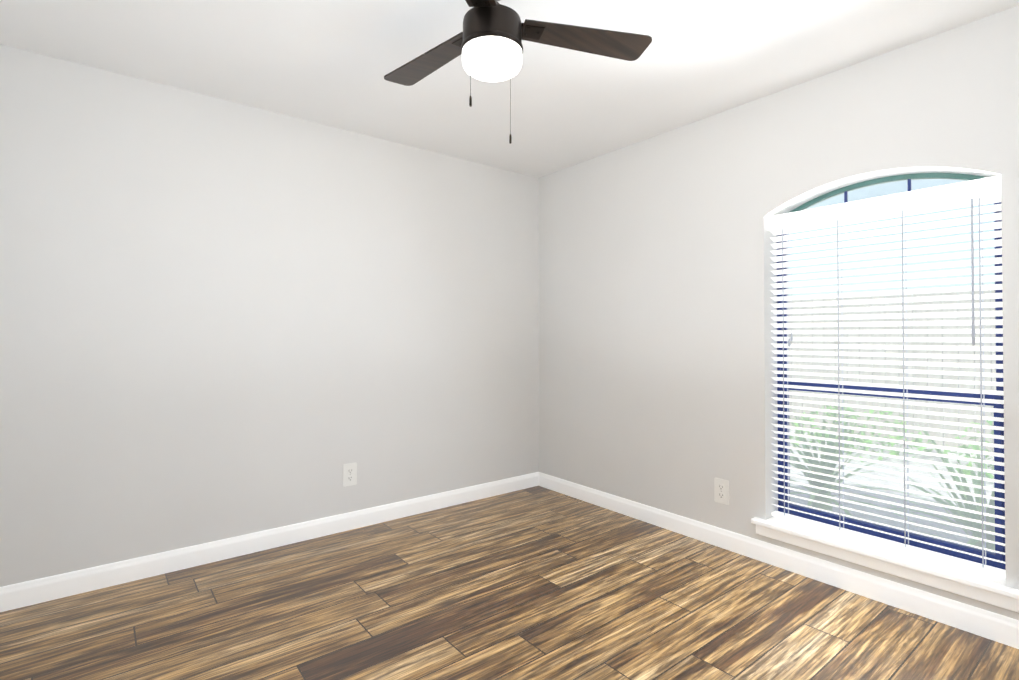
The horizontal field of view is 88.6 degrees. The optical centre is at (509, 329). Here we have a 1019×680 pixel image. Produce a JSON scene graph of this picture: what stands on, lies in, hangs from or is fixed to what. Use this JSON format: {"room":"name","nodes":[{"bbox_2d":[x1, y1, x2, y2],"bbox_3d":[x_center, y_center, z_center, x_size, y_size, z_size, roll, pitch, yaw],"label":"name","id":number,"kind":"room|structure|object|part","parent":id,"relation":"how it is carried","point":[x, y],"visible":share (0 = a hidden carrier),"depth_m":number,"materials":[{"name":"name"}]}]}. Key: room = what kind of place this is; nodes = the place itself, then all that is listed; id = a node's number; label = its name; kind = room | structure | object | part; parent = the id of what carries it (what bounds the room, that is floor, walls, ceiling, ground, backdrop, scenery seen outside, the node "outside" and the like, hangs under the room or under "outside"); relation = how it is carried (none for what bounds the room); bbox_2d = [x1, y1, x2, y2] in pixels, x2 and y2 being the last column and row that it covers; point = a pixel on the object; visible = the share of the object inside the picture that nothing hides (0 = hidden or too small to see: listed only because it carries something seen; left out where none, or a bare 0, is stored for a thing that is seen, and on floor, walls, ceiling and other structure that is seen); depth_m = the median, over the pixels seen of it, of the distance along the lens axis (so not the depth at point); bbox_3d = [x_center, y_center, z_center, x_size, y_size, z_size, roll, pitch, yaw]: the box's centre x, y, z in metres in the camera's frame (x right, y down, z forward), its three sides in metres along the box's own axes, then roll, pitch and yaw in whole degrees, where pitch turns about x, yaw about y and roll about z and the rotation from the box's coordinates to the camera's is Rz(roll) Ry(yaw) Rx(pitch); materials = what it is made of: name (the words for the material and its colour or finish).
{"room":"empty bedroom","nodes":[
{"label":"empty bedroom","id":0,"kind":"room"},
{"bbox_2d":[0,44,538,586],"bbox_3d":[-1.277,-0.002,3.366,4.140,2.600,0.220,1,-1,-38],"label":"wall","id":1,"kind":"structure","parent":0,"point":[222,318],"depth_m":2.98,"materials":[{"name":"grey paint"}]},
{"bbox_2d":[0,472,538,611],"bbox_3d":[-1.204,1.241,3.258,3.700,0.110,0.015,1,-1,-38],"label":"baseboard","id":2,"kind":"structure","parent":1,"relation":"attached to","point":[28,593],"depth_m":2.96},
{"bbox_2d":[343,462,356,486],"bbox_3d":[-1.038,0.943,3.398,0.091,0.144,0.008,1,-1,-38],"label":"electrical outlet","id":3,"kind":"object","parent":1,"relation":"attached to","point":[349,474],"visible":1,"depth_m":3.40,"materials":[{"name":"white plastic"}]},
{"bbox_2d":[0,486,1018,679],"bbox_3d":[0.027,1.328,1.691,4.140,0.100,4.440,1,-1,-38],"label":"floor","id":4,"kind":"structure","parent":0,"point":[537,583],"depth_m":2.33,"materials":[{"name":"brown wood"}]},
{"bbox_2d":[0,0,1018,177],"bbox_3d":[0.027,-1.372,1.723,4.140,0.100,4.440,1,-1,-38],"label":"ceiling","id":5,"kind":"structure","parent":0,"point":[332,63],"depth_m":2.51,"materials":[{"name":"white paint"}]},
{"bbox_2d":[384,0,651,143],"bbox_3d":[-0.098,-1.017,2.014,1.132,0.604,1.059,1,-1,-38],"label":"fan","id":6,"kind":"object","parent":5,"relation":"hanging from","point":[486,43],"visible":1,"depth_m":1.95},
{"bbox_3d":[-0.063,-1.167,1.917,0.228,0.306,0.228,1,-1,-38],"label":"motor","id":7,"kind":"part","parent":6,"relation":"part of","materials":[{"name":"brown metal"}]},
{"bbox_3d":[-0.063,-0.980,1.914,0.220,0.069,0.220,1,-1,-38],"label":"light globe","id":8,"kind":"part","parent":6,"relation":"part of"},
{"bbox_2d":[538,5,1018,619],"bbox_3d":[1.568,-0.008,2.918,0.220,2.600,4.000,1,-1,-38],"label":"wall","id":9,"kind":"structure","parent":0,"point":[656,361],"depth_m":3.13,"materials":[{"name":"grey paint"}]},
{"bbox_2d":[714,478,728,504],"bbox_3d":[1.263,0.963,3.111,0.008,0.144,0.091,1,-1,-38],"label":"electrical outlet","id":10,"kind":"object","parent":9,"relation":"attached to","point":[721,490],"visible":1,"depth_m":3.11,"materials":[{"name":"white plastic"}]},
{"bbox_2d":[538,472,1018,648],"bbox_3d":[1.476,1.236,2.831,0.015,0.110,4.000,1,-1,-38],"label":"baseboard","id":11,"kind":"structure","parent":9,"relation":"attached to","point":[996,627],"depth_m":2.68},
{"bbox_2d":[751,516,1018,599],"bbox_3d":[1.768,1.067,2.554,0.200,0.027,1.100,1,-1,-38],"label":"window sill","id":12,"kind":"structure","parent":9,"relation":"attached to","point":[967,576],"depth_m":2.43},
{"bbox_2d":[756,525,1018,612],"bbox_3d":[1.719,1.109,2.515,0.024,0.060,1.070,1,-1,-38],"label":"trim","id":13,"kind":"structure","parent":9,"relation":"attached to","point":[995,599],"depth_m":2.40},
{"bbox_2d":[776,173,1005,569],"bbox_3d":[1.858,0.146,2.636,0.042,1.815,0.980,1,-1,-38],"label":"window","id":14,"kind":"structure","parent":9,"relation":"in","point":[880,187],"depth_m":2.57,"materials":[{"name":"blue"}]},
{"bbox_2d":[767,175,1005,577],"bbox_3d":[1.784,0.200,2.577,0.075,1.682,0.976,1,-1,-38],"label":"window blinds","id":15,"kind":"object","parent":14,"relation":"attached to","point":[947,195],"visible":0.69,"depth_m":2.50,"materials":[{"name":"white plastic"}]},
{"bbox_2d":[782,227,792,515],"bbox_3d":[1.529,0.228,2.877,0.037,1.598,0.100,0,-1,13],"label":"blind cord","id":16,"kind":"object","parent":15,"relation":"attached to","point":[791,337],"depth_m":2.89,"materials":[{"name":"white fabric"}]},
{"bbox_2d":[837,220,843,529],"bbox_3d":[1.705,0.225,2.689,0.053,1.598,0.004,1,-1,-38],"label":"blind cord","id":17,"kind":"object","parent":15,"relation":"attached to","point":[837,220],"depth_m":2.68,"materials":[{"name":"white fabric"}]},
{"bbox_2d":[902,210,908,547],"bbox_3d":[1.875,0.223,2.473,0.053,1.598,0.004,1,-1,-38],"label":"blind cord","id":18,"kind":"object","parent":15,"relation":"attached to","point":[902,210],"depth_m":2.46,"materials":[{"name":"white fabric"}]},
{"bbox_2d":[971,198,985,567],"bbox_3d":[2.030,0.220,2.252,0.083,1.598,0.020,0,-1,-20],"label":"blind cord","id":19,"kind":"object","parent":15,"relation":"attached to","point":[972,287],"depth_m":2.25,"materials":[{"name":"white fabric"}]},
{"label":"outside","id":20,"kind":"structure","parent":0,"visible":0},
{"bbox_2d":[789,364,993,543],"bbox_3d":[16.055,1.668,16.833,39.779,0.180,60.000,1,-1,-38],"label":"ground","id":21,"kind":"structure","parent":20,"point":[899,501],"depth_m":4.78,"materials":[{"name":"white concrete"}]},
{"bbox_2d":[789,405,993,478],"bbox_3d":[5.156,1.152,5.084,1.539,0.666,8.120,1,-1,-38],"label":"hedge","id":22,"kind":"object","parent":21,"relation":"on","point":[894,452],"depth_m":6.04,"materials":[{"name":"green plant"}]},
{"bbox_2d":[789,401,994,549],"bbox_3d":[3.031,0.933,3.474,2.410,0.999,3.102,1,-1,-38],"label":"bush","id":23,"kind":"object","parent":21,"relation":"on","point":[941,501],"depth_m":3.52,"materials":[{"name":"green plant"}]},
{"bbox_2d":[788,290,995,451],"bbox_3d":[5.591,0.468,6.149,0.145,1.965,24.116,1,-1,-38],"label":"fence","id":24,"kind":"object","parent":21,"relation":"on","point":[941,418],"depth_m":6.75,"materials":[{"name":"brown wood"}]}
]}

